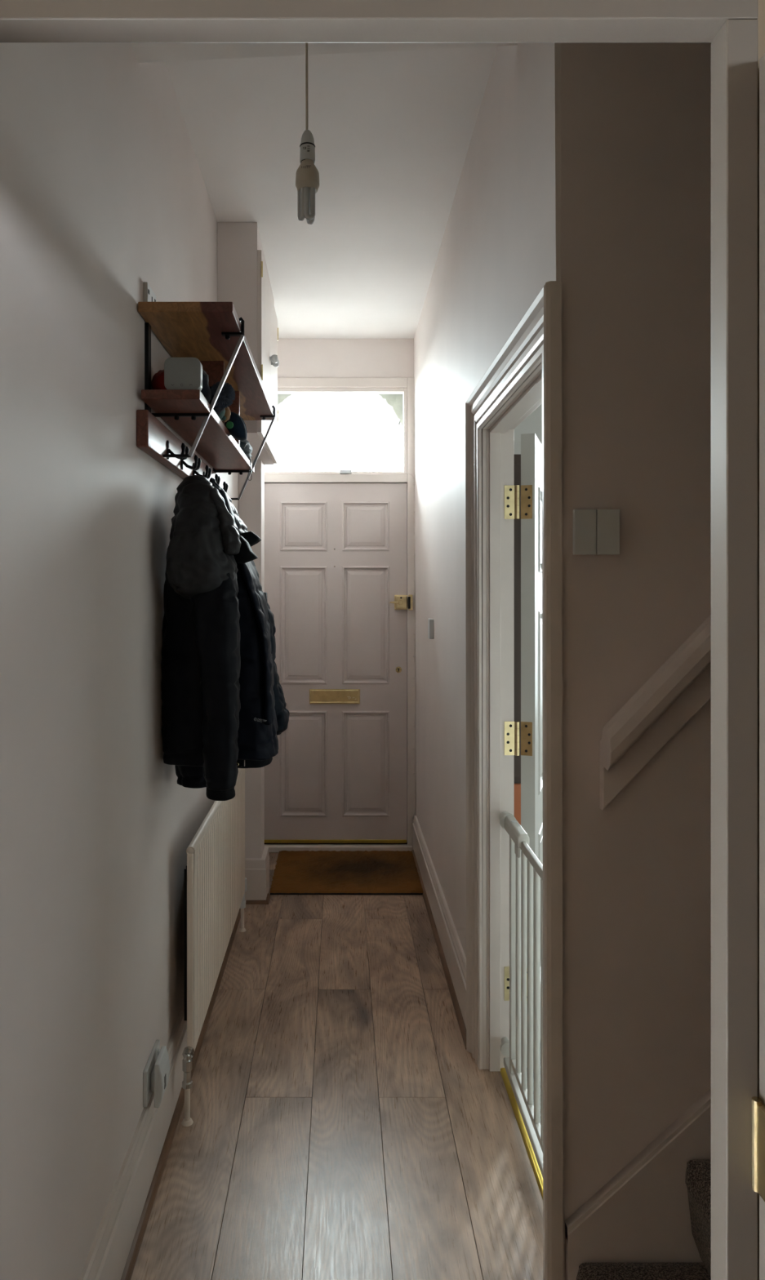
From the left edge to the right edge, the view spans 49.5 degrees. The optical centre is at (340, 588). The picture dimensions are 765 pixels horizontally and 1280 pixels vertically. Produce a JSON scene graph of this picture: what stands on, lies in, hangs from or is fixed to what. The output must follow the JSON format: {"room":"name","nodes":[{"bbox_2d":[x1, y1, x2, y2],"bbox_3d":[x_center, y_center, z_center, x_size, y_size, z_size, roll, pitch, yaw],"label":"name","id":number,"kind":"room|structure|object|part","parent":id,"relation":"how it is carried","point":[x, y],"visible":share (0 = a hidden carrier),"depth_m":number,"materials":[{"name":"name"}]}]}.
{"room":"entrance hallway","nodes":[
{"label":"entrance hallway","id":0,"kind":"room"},
{"bbox_2d":[0,42,238,1279],"bbox_3d":[-0.537,-0.035,2.830,0.120,2.990,4.060,0,0,0],"label":"wall","id":1,"kind":"structure","parent":0,"point":[104,194],"depth_m":1.52,"materials":[{"name":"paint"}]},
{"bbox_2d":[78,1001,186,1279],"bbox_3d":[-0.466,1.360,2.365,0.022,0.200,2.990,0,0,0],"label":"baseboard","id":2,"kind":"structure","parent":1,"relation":"attached to","point":[107,1257],"depth_m":1.86,"materials":[{"name":"paint"}]},
{"bbox_2d":[143,281,155,302],"bbox_3d":[-0.472,-0.710,2.053,0.011,0.070,0.095,0,0,0],"label":"wall plate","id":3,"kind":"object","parent":1,"relation":"attached to","point":[149,295],"visible":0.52,"depth_m":2.01,"materials":[{"name":"white plastic"}]},
{"bbox_2d":[142,1040,159,1107],"bbox_3d":[-0.471,1.212,2.072,0.012,0.087,0.145,0,0,0],"label":"wall socket","id":4,"kind":"object","parent":1,"relation":"attached to","point":[147,1093],"visible":0.73,"depth_m":2.03,"materials":[{"name":"white plastic"}]},
{"bbox_2d":[151,1045,169,1107],"bbox_3d":[-0.448,1.211,2.055,0.036,0.106,0.086,0,0,0],"label":"plug","id":5,"kind":"object","parent":4,"relation":"attached to","point":[160,1073],"visible":1,"depth_m":2.03,"materials":[{"name":"white plastic"}]},
{"bbox_2d":[120,908,240,1279],"bbox_3d":[-0.451,1.452,2.355,0.016,0.016,2.970,0,0,0],"label":"trim","id":6,"kind":"structure","parent":1,"relation":"attached to","point":[141,1228],"depth_m":2.13,"materials":[{"name":"brown wood"}]},
{"bbox_2d":[136,409,228,492],"bbox_3d":[-0.437,-0.376,2.562,0.080,0.088,1.257,0,0,0],"label":"coat rack","id":7,"kind":"object","parent":1,"relation":"attached to","point":[153,437],"visible":0.66,"depth_m":2.14,"materials":[{"name":"red wood"}]},
{"bbox_3d":[-0.447,-0.361,2.150,0.005,0.048,0.022,0,0,0],"label":"hook plate","id":8,"kind":"part","parent":7,"relation":"part of","materials":[{"name":"black metal"}]},
{"bbox_3d":[-0.447,-0.361,2.340,0.005,0.048,0.022,0,0,0],"label":"hook plate","id":9,"kind":"part","parent":7,"relation":"part of","materials":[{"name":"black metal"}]},
{"bbox_2d":[161,475,257,800],"bbox_3d":[-0.348,0.119,2.217,0.250,0.848,0.358,0,0,0],"label":"coat","id":10,"kind":"object","parent":7,"relation":"hanging from","point":[201,658],"visible":1,"depth_m":2.10,"materials":[{"name":"black fabric"}]},
{"bbox_2d":[165,475,240,599],"bbox_3d":[-0.352,-0.138,2.158,0.193,0.335,0.239,0,0,0],"label":"hood","id":11,"kind":"object","parent":10,"relation":"attached to","point":[203,552],"depth_m":2.09,"materials":[{"name":"grey fabric"}]},
{"bbox_2d":[217,489,278,768],"bbox_3d":[-0.296,0.120,2.526,0.222,0.840,0.333,0,0,0],"label":"coat","id":12,"kind":"object","parent":7,"relation":"hanging from","point":[257,740],"visible":0.7,"depth_m":2.39,"materials":[{"name":"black fabric"}]},
{"bbox_2d":[208,477,289,734],"bbox_3d":[-0.309,0.098,2.758,0.214,0.912,0.302,0,0,22],"label":"coat","id":13,"kind":"object","parent":7,"relation":"hanging from","point":[282,714],"visible":0.25,"depth_m":2.77,"materials":[{"name":"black fabric"}]},
{"bbox_2d":[208,477,248,534],"bbox_3d":[-0.367,-0.244,2.752,0.110,0.229,0.247,0,0,15],"label":"hood","id":14,"kind":"object","parent":13,"relation":"attached to","point":[242,529],"depth_m":2.70,"materials":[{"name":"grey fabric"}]},
{"bbox_2d":[137,302,275,500],"bbox_3d":[-0.360,-0.512,2.564,0.234,0.356,1.252,0,0,0],"label":"wall shelf","id":15,"kind":"object","parent":1,"relation":"attached to","point":[212,333],"depth_m":2.19,"materials":[{"name":"brown wood"}]},
{"bbox_2d":[151,369,166,389],"bbox_3d":[-0.436,-0.511,2.075,0.071,0.085,0.106,0,0,0],"label":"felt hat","id":16,"kind":"object","parent":15,"relation":"on","point":[157,381],"visible":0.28,"depth_m":2.03,"materials":[{"name":"red fabric"}]},
{"bbox_3d":[-0.428,-0.338,2.100,0.098,0.007,0.008,0,0,0],"label":"foot rod","id":17,"kind":"part","parent":15,"relation":"part of","materials":[{"name":"black metal"}]},
{"bbox_2d":[164,357,202,391],"bbox_3d":[-0.372,-0.507,1.966,0.086,0.079,0.034,0,0,0],"label":"hub","id":18,"kind":"object","parent":15,"relation":"on","point":[180,373],"visible":0.89,"depth_m":1.95,"materials":[{"name":"grey plastic"}]},
{"bbox_3d":[-0.314,-0.490,2.100,0.140,0.309,0.012,0,0,0],"label":"diagonal rod","id":19,"kind":"part","parent":15,"relation":"part of","materials":[{"name":"metal"}]},
{"bbox_2d":[200,368,235,416],"bbox_3d":[-0.372,-0.532,2.226,0.153,0.128,0.151,0,0,-33],"label":"hat","id":20,"kind":"object","parent":15,"relation":"on","point":[225,398],"visible":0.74,"depth_m":2.20,"materials":[{"name":"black fabric"}]},
{"bbox_3d":[-0.385,-0.534,2.186,0.086,0.124,0.096,0,0,0],"label":"knitted crown","id":21,"kind":"part","parent":20,"relation":"part of","materials":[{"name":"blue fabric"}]},
{"bbox_2d":[218,408,226,421],"bbox_3d":[-0.344,-0.498,2.311,0.046,0.051,0.074,0,0,0],"label":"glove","id":22,"kind":"object","parent":15,"relation":"on","point":[221,415],"visible":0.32,"depth_m":2.30,"materials":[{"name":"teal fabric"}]},
{"bbox_2d":[224,406,231,422],"bbox_3d":[-0.322,-0.495,2.336,0.026,0.048,0.025,0,0,0],"label":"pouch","id":23,"kind":"object","parent":15,"relation":"on","point":[228,413],"visible":0.62,"depth_m":2.33,"materials":[{"name":"beige fabric"}]},
{"bbox_3d":[-0.361,-0.493,2.524,0.129,0.106,0.222,0,0,-22],"label":"baseball cap","id":24,"kind":"part","parent":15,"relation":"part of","materials":[{"name":"fabric"}]},
{"bbox_2d":[240,440,253,480],"bbox_3d":[-0.364,-0.461,2.931,0.106,0.140,0.342,0,0,0],"label":"drawstring bag","id":25,"kind":"object","parent":15,"relation":"hanging from","point":[245,446],"visible":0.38,"depth_m":2.88,"materials":[{"name":"fabric"}]},
{"bbox_3d":[-0.314,-0.490,3.105,0.140,0.309,0.012,0,0,0],"label":"diagonal rod","id":26,"kind":"part","parent":15,"relation":"part of","materials":[{"name":"metal"}]},
{"bbox_2d":[181,768,247,1126],"bbox_3d":[-0.438,1.087,2.900,0.079,0.746,1.309,0,0,0],"label":"radiator","id":27,"kind":"object","parent":1,"relation":"attached to","point":[215,884],"visible":0.9,"depth_m":2.56,"materials":[{"name":"metal"}]},
{"bbox_3d":[-0.414,0.726,2.894,0.025,0.024,1.211,0,0,0],"label":"rail","id":28,"kind":"part","parent":27,"relation":"part of","materials":[{"name":"metal"}]},
{"bbox_3d":[-0.409,1.006,2.894,0.021,0.577,1.204,0,0,0],"label":"panel","id":29,"kind":"part","parent":27,"relation":"part of","materials":[{"name":"metal"}]},
{"bbox_2d":[217,222,279,464],"bbox_3d":[-0.372,-1.013,3.617,0.207,0.816,0.826,0,0,0],"label":"upper cabinet","id":30,"kind":"object","parent":1,"relation":"attached to","point":[243,280],"visible":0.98,"depth_m":3.21,"materials":[{"name":"paint"}]},
{"bbox_3d":[-0.314,-0.963,3.413,0.017,0.707,0.407,0,0,0],"label":"cupboard door","id":31,"kind":"part","parent":30,"relation":"part of","materials":[{"name":"paint"}]},
{"bbox_3d":[-0.314,-0.959,3.822,0.017,0.701,0.407,0,0,0],"label":"cupboard door","id":32,"kind":"part","parent":30,"relation":"part of","materials":[{"name":"paint"}]},
{"bbox_3d":[-0.287,-0.998,3.583,0.036,0.036,0.036,0,0,0],"label":"knob","id":33,"kind":"part","parent":30,"relation":"part of","materials":[{"name":"white plastic"}]},
{"bbox_3d":[-0.287,-0.998,3.652,0.036,0.036,0.036,0,0,0],"label":"knob","id":34,"kind":"part","parent":30,"relation":"part of","materials":[{"name":"white plastic"}]},
{"bbox_2d":[264,483,407,843],"bbox_3d":[-0.032,0.414,4.630,0.813,2.011,0.097,0,0,0],"label":"door","id":35,"kind":"structure","parent":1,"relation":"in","point":[335,553],"depth_m":4.63,"materials":[{"name":"paint"}]},
{"bbox_3d":[-0.031,0.601,4.628,0.283,0.084,0.005,0,0,0],"label":"letter plate","id":36,"kind":"part","parent":35,"relation":"part of","materials":[{"name":"gold metal"}]},
{"bbox_2d":[238,460,264,858],"bbox_3d":[-0.423,0.428,3.944,0.108,2.063,0.152,0,0,0],"label":"wall","id":37,"kind":"structure","parent":0,"point":[251,502],"depth_m":3.87,"materials":[{"name":"paint"}]},
{"bbox_2d":[244,846,269,900],"bbox_3d":[-0.401,1.360,3.942,0.112,0.200,0.196,0,0,0],"label":"baseboard","id":38,"kind":"object","parent":37,"relation":"attached to","point":[256,870],"visible":0.78,"depth_m":3.84,"materials":[{"name":"paint"}]},
{"bbox_2d":[245,893,270,904],"bbox_3d":[-0.384,1.453,3.880,0.106,0.014,0.100,0,0,0],"label":"trim","id":39,"kind":"structure","parent":37,"relation":"attached to","point":[267,901],"depth_m":3.83,"materials":[{"name":"brown wood"}]},
{"bbox_2d":[130,42,518,62],"bbox_3d":[-0.043,-1.385,1.377,0.967,0.290,1.153,0,0,0],"label":"ceiling","id":40,"kind":"structure","parent":0,"point":[144,52],"depth_m":1.93,"materials":[{"name":"paint"}]},
{"bbox_2d":[295,42,319,224],"bbox_3d":[-0.066,-0.997,1.650,0.076,0.533,0.076,0,0,0],"label":"pendant light","id":41,"kind":"object","parent":40,"relation":"hanging from","point":[307,175],"visible":0.99,"depth_m":1.64,"materials":[{"name":"white plastic"}]},
{"bbox_3d":[-0.066,-1.084,1.650,0.006,0.342,0.005,0,0,0],"label":"cord","id":42,"kind":"part","parent":41,"relation":"part of","materials":[{"name":"white plastic"}]},
{"bbox_2d":[164,46,497,338],"bbox_3d":[-0.018,-1.518,3.405,1.117,0.243,2.910,0,0,0],"label":"ceiling","id":43,"kind":"structure","parent":0,"point":[392,131],"depth_m":2.79,"materials":[{"name":"paint"}]},
{"bbox_2d":[130,852,542,1279],"bbox_3d":[1.772,1.459,2.680,4.855,0.010,4.360,0,0,0],"label":"floor","id":44,"kind":"structure","parent":0,"point":[344,1126],"depth_m":2.24,"materials":[{"name":"brown wood"}]},
{"bbox_2d":[269,850,422,894],"bbox_3d":[0.031,1.451,4.258,0.744,0.018,0.633,0,0,0],"label":"doormat","id":45,"kind":"object","parent":44,"relation":"on","point":[300,872],"visible":1,"depth_m":4.20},
{"bbox_2d":[514,454,520,825],"bbox_3d":[0.770,0.435,4.110,0.420,2.050,1.020,0,0,0],"label":"tall cabinet","id":46,"kind":"object","parent":44,"relation":"on","point":[517,457],"visible":0.12,"depth_m":3.60,"materials":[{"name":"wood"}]},
{"bbox_3d":[0.770,1.115,3.610,0.380,0.530,0.020,0,0,0],"label":"door","id":47,"kind":"part","parent":46,"relation":"part of","materials":[{"name":"brown wood"}]},
{"bbox_2d":[564,1088,710,1279],"bbox_3d":[1.320,0.546,1.262,1.760,1.828,0.714,0,0,0],"label":"staircase","id":48,"kind":"structure","parent":44,"relation":"on","point":[651,1220],"depth_m":1.60,"materials":[{"name":"carpet"}]},
{"bbox_2d":[264,377,416,849],"bbox_3d":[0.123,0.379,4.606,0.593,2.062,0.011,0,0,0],"label":"door frame","id":49,"kind":"structure","parent":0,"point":[414,554],"depth_m":4.61,"materials":[{"name":"paint"}]},
{"bbox_2d":[277,338,413,377],"bbox_3d":[-0.024,-1.331,4.742,1.107,0.317,0.235,0,0,0],"label":"wall","id":50,"kind":"structure","parent":0,"point":[297,357],"depth_m":4.62,"materials":[{"name":"paint"}]},
{"bbox_2d":[263,387,407,474],"bbox_3d":[-0.033,-0.882,4.651,0.816,0.485,0.058,0,0,0],"label":"window","id":51,"kind":"structure","parent":50,"relation":"in","point":[280,390],"depth_m":4.62,"materials":[{"name":"paint"}]},
{"bbox_2d":[277,393,403,439],"bbox_3d":[-0.050,-0.190,5.000,1.600,3.300,0.280,0,0,0],"label":"trim","id":52,"kind":"structure","parent":50,"relation":"attached to","point":[393,403],"depth_m":5.00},
{"bbox_2d":[339,469,351,473],"bbox_3d":[0.030,-0.653,4.610,0.066,0.021,0.020,0,0,0],"label":"sensor","id":53,"kind":"object","parent":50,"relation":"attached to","point":[341,471],"visible":1,"depth_m":4.60,"materials":[{"name":"white plastic"}]},
{"bbox_2d":[413,42,560,957],"bbox_3d":[0.468,-0.035,3.240,0.113,2.990,3.239,0,0,0],"label":"wall","id":54,"kind":"structure","parent":0,"point":[500,244],"depth_m":2.88,"materials":[{"name":"paint"}]},
{"bbox_2d":[264,844,412,852],"bbox_3d":[-0.022,1.445,4.690,0.845,0.030,0.220,0,0,0],"label":"trim","id":55,"kind":"structure","parent":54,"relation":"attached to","point":[272,847],"depth_m":4.58,"materials":[{"name":"paint"}]},
{"bbox_2d":[427,618,433,639],"bbox_3d":[0.411,0.180,3.750,0.020,0.090,0.070,0,0,0],"label":"wall sensor","id":56,"kind":"object","parent":54,"relation":"attached to","point":[430,621],"visible":1,"depth_m":3.71,"materials":[{"name":"white plastic"}]},
{"bbox_2d":[411,849,466,1049],"bbox_3d":[0.402,1.452,3.601,0.016,0.016,1.958,0,0,0],"label":"trim","id":57,"kind":"structure","parent":54,"relation":"attached to","point":[457,1010],"depth_m":3.19,"materials":[{"name":"brown wood"}]},
{"bbox_2d":[412,815,466,1027],"bbox_3d":[0.417,1.360,3.611,0.022,0.200,1.978,0,0,0],"label":"baseboard","id":58,"kind":"structure","parent":54,"relation":"attached to","point":[452,948],"depth_m":3.33,"materials":[{"name":"paint"}]},
{"bbox_2d":[481,361,542,1071],"bbox_3d":[0.480,0.472,2.114,0.096,1.975,0.857,0,0,0],"label":"trim","id":59,"kind":"structure","parent":54,"relation":"attached to","point":[498,433],"depth_m":2.51,"materials":[{"name":"paint"}]},
{"bbox_2d":[465,280,563,1279],"bbox_3d":[0.414,0.431,2.114,0.036,2.057,1.021,0,0,0],"label":"trim","id":60,"kind":"structure","parent":54,"relation":"attached to","point":[536,338],"depth_m":1.61,"materials":[{"name":"paint"}]},
{"bbox_2d":[498,811,542,1177],"bbox_3d":[0.496,1.042,2.108,0.048,0.756,0.763,0,0,0],"label":"safety gate","id":61,"kind":"object","parent":54,"relation":"attached to","point":[518,837],"visible":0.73,"depth_m":2.24,"materials":[{"name":"white metal"}]},
{"bbox_2d":[500,1036,509,1057],"bbox_3d":[0.496,1.360,2.465,0.044,0.044,0.050,0,0,0],"label":"cup","id":62,"kind":"object","parent":61,"relation":"on","point":[504,1046],"depth_m":2.44,"materials":[{"name":"white plastic"}]},
{"bbox_2d":[498,811,515,829],"bbox_3d":[0.496,0.688,2.465,0.048,0.048,0.050,0,0,0],"label":"cup","id":63,"kind":"object","parent":61,"relation":"on","point":[503,815],"depth_m":2.44,"materials":[{"name":"white plastic"}]},
{"bbox_3d":[0.500,1.052,2.395,0.018,0.695,0.020,0,0,0],"label":"post","id":64,"kind":"part","parent":61,"relation":"part of","materials":[{"name":"white metal"}]},
{"bbox_3d":[0.500,0.702,2.355,0.033,0.067,0.200,0,0,0],"label":"lock handle","id":65,"kind":"part","parent":61,"relation":"part of","materials":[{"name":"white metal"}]},
{"bbox_3d":[0.500,1.409,2.099,0.026,0.022,0.743,0,0,0],"label":"rail","id":66,"kind":"part","parent":61,"relation":"part of","materials":[{"name":"white metal"}]},
{"bbox_3d":[0.500,1.365,2.076,0.014,0.020,0.618,0,0,0],"label":"rail","id":67,"kind":"part","parent":61,"relation":"part of","materials":[{"name":"white metal"}]},
{"bbox_3d":[0.500,0.702,2.029,0.012,0.027,0.543,0,0,0],"label":"rail","id":68,"kind":"part","parent":61,"relation":"part of","materials":[{"name":"white metal"}]},
{"bbox_2d":[500,1067,542,1199],"bbox_3d":[0.505,1.456,2.114,0.042,0.008,0.797,0,0,0],"label":"trim","id":69,"kind":"structure","parent":54,"relation":"attached to","point":[538,1175],"depth_m":2.21,"materials":[{"name":"gold metal"}]},
{"bbox_2d":[504,433,542,1068],"bbox_3d":[0.685,0.489,2.846,0.089,1.918,0.766,0,0,23],"label":"door","id":70,"kind":"structure","parent":54,"relation":"in","point":[531,801],"depth_m":2.51,"materials":[{"name":"paint"}]},
{"bbox_3d":[0.564,1.198,2.504,0.034,0.102,0.002,0,0,19],"label":"plate","id":71,"kind":"part","parent":70,"relation":"part of","materials":[{"name":"white metal"}]},
{"bbox_3d":[0.564,0.453,2.504,0.034,0.102,0.002,0,0,19],"label":"plate","id":72,"kind":"part","parent":70,"relation":"part of","materials":[{"name":"gold metal"}]},
{"bbox_3d":[0.564,-0.263,2.504,0.034,0.102,0.002,0,0,19],"label":"plate","id":73,"kind":"part","parent":70,"relation":"part of","materials":[{"name":"gold metal"}]},
{"bbox_3d":[0.689,0.489,2.855,0.052,1.918,0.745,0,0,19],"label":"panel","id":74,"kind":"part","parent":70,"relation":"part of","materials":[{"name":"paint"}]},
{"bbox_2d":[514,403,542,454],"bbox_3d":[2.365,0.110,4.780,3.670,2.700,0.160,0,0,0],"label":"wall","id":75,"kind":"structure","parent":0,"point":[532,424],"depth_m":4.70,"materials":[{"name":"paint"}]},
{"bbox_2d":[560,42,711,1279],"bbox_3d":[2.066,-1.040,1.660,3.268,5.000,0.080,0,0,0],"label":"wall","id":76,"kind":"structure","parent":0,"point":[635,117],"depth_m":1.62,"materials":[{"name":"paint"}]},
{"bbox_2d":[573,509,619,554],"bbox_3d":[0.493,-0.110,1.603,0.088,0.087,0.034,0,0,0],"label":"light switch","id":77,"kind":"object","parent":76,"relation":"attached to","point":[595,531],"visible":1,"depth_m":1.59,"materials":[{"name":"white plastic"}]},
{"bbox_2d":[599,615,710,810],"bbox_3d":[1.194,-0.328,1.587,1.374,1.514,0.066,0,0,0],"label":"handrail","id":78,"kind":"object","parent":76,"relation":"attached to","point":[680,687],"visible":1,"depth_m":1.58,"materials":[{"name":"paint"}]},
{"bbox_2d":[757,0,764,1279],"bbox_3d":[-0.150,-1.040,0.850,3.900,5.000,0.100,0,0,0],"label":"wall","id":79,"kind":"structure","parent":0,"point":[761,3],"depth_m":0.84,"materials":[{"name":"paint"}]},
{"bbox_2d":[0,0,757,1279],"bbox_3d":[-0.088,0.428,0.851,1.018,2.064,0.038,0,0,0],"label":"trim","id":80,"kind":"structure","parent":79,"relation":"attached to","point":[731,26],"depth_m":0.83,"materials":[{"name":"paint"}]},
{"bbox_2d":[751,53,764,1279],"bbox_3d":[0.439,0.458,0.462,0.055,1.980,0.740,0,0,0],"label":"door","id":81,"kind":"structure","parent":79,"relation":"in","point":[757,1104],"depth_m":0.82,"materials":[{"name":"paint"}]},
{"bbox_3d":[0.441,0.458,0.462,0.050,1.980,0.740,0,0,0],"label":"panel","id":82,"kind":"part","parent":81,"relation":"part of","materials":[{"name":"paint"}]}
]}

